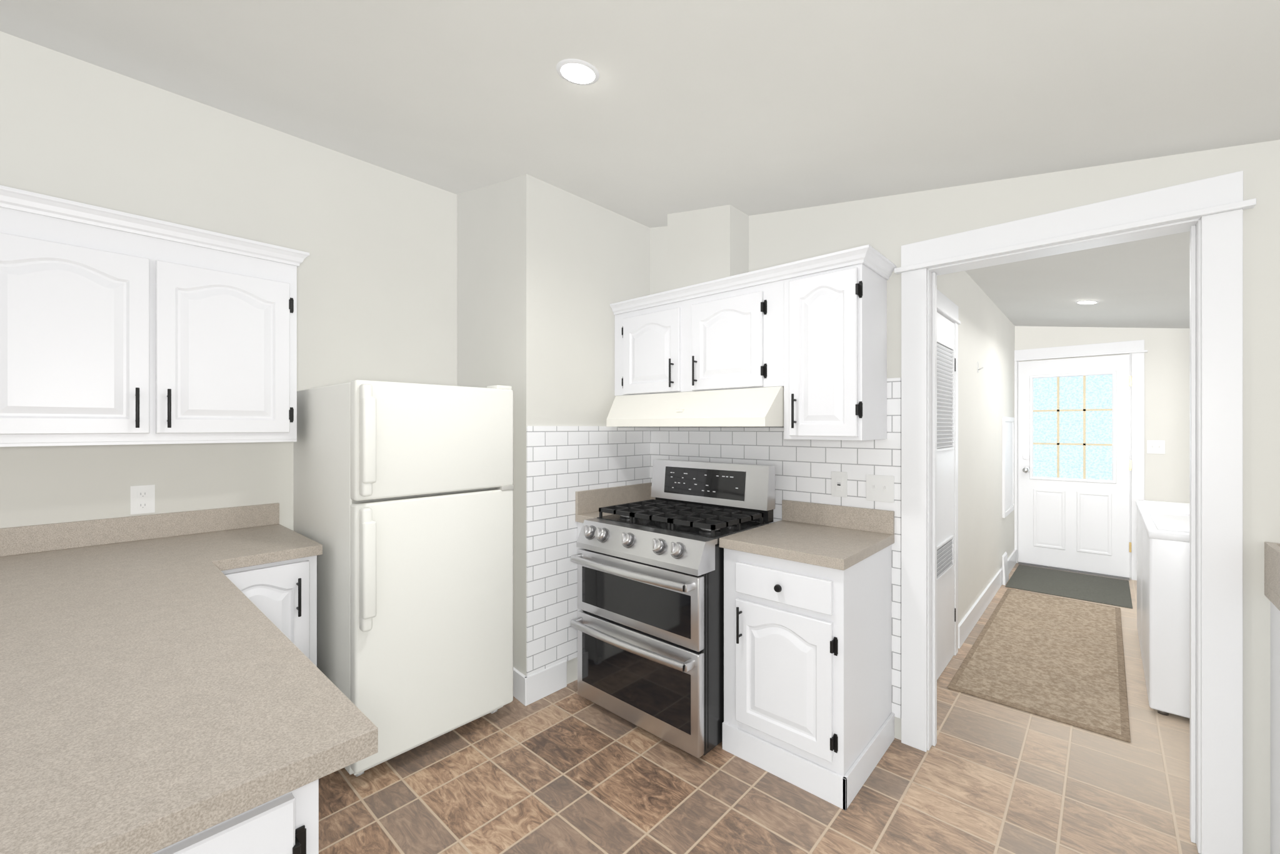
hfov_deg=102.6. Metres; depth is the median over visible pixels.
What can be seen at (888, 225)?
wall
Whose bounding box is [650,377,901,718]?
tile backsplash
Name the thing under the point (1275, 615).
base cabinet
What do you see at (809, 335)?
upper cabinet
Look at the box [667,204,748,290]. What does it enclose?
chase
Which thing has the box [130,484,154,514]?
outlet
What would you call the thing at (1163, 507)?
dryer
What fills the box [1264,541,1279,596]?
backsplash
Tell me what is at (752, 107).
ceiling
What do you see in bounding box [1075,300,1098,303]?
recessed light
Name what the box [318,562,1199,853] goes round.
floor
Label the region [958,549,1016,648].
baseboard
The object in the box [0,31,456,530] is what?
wall
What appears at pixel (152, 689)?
countertop
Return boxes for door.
[936,289,960,679]
[1018,354,1131,580]
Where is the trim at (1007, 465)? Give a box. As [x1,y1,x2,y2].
[1001,416,1014,518]
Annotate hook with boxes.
[977,361,983,372]
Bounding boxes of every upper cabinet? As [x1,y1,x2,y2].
[0,185,302,446]
[610,289,684,395]
[685,266,782,391]
[782,249,892,440]
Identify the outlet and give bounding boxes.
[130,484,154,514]
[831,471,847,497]
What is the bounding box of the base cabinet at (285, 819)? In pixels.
[125,755,352,853]
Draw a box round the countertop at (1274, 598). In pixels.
[1264,581,1279,614]
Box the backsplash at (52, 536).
[0,502,279,554]
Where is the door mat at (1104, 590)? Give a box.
[1005,564,1132,608]
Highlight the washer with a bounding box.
[1141,513,1189,718]
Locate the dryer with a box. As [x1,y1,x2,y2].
[1136,500,1189,656]
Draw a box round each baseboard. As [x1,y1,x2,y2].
[513,660,566,705]
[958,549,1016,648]
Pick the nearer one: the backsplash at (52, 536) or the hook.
the backsplash at (52, 536)
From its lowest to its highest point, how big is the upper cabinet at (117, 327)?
0.850 m
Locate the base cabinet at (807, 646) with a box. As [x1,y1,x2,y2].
[719,499,894,809]
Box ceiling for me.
[0,0,1279,328]
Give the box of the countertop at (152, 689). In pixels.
[0,522,378,853]
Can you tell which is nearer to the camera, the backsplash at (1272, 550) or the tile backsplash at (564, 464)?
the backsplash at (1272, 550)
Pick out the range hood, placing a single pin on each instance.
(755, 407)
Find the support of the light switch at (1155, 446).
attached to the wall at (1167, 394)
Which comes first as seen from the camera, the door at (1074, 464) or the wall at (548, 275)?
the wall at (548, 275)
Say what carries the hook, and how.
attached to the wall at (986, 334)
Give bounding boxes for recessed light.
[556,58,599,84]
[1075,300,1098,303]
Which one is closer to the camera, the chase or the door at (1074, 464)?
the chase
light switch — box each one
[866,474,894,502]
[1146,440,1164,453]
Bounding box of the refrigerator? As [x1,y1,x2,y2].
[293,379,513,776]
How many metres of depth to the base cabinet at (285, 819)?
0.72 m
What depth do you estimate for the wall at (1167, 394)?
4.59 m
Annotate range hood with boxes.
[606,386,783,427]
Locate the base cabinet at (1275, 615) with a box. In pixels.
[1270,604,1279,853]
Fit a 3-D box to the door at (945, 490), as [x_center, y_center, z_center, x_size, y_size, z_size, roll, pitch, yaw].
[1.674,0.325,2.857,0.030,2.150,0.930,0,0,42]
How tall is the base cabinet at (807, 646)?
1.023 m
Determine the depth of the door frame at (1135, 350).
4.71 m
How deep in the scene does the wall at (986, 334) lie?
3.85 m
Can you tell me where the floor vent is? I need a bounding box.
[1002,551,1008,584]
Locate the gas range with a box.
[570,458,774,758]
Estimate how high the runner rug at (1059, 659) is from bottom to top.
0.012 m
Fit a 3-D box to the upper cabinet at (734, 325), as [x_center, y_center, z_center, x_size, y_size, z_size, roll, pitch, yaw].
[0.549,-0.443,2.611,0.545,0.515,0.339,0,0,42]
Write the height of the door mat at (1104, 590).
0.008 m
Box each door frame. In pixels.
[894,170,1256,853]
[1014,339,1147,579]
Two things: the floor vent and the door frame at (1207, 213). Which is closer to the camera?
the door frame at (1207, 213)
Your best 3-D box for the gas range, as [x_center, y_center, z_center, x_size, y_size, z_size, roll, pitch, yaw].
[0.154,0.797,2.583,0.762,1.205,0.742,0,0,42]
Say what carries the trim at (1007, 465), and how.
attached to the wall at (986, 334)
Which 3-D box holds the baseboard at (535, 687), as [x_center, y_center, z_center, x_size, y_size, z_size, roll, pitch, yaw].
[-0.812,1.330,2.965,0.888,0.140,0.267,0,0,42]
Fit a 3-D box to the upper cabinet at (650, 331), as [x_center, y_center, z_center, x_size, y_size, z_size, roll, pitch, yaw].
[0.149,-0.443,2.975,0.537,0.515,0.339,0,0,42]
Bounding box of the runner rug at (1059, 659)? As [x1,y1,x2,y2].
[947,588,1130,742]
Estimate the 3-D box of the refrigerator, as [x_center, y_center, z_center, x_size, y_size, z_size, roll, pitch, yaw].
[-1.144,0.601,2.487,0.900,1.597,0.710,0,0,42]
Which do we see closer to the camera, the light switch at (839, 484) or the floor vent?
the light switch at (839, 484)
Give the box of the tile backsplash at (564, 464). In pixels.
[526,425,649,676]
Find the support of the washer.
on the floor
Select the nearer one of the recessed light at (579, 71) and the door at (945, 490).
the recessed light at (579, 71)
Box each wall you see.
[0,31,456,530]
[456,173,649,684]
[650,139,1279,853]
[936,270,1014,624]
[1015,325,1189,578]
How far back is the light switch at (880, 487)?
2.34 m
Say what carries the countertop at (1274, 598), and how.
on the base cabinet at (1275, 615)
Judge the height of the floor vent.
0.258 m

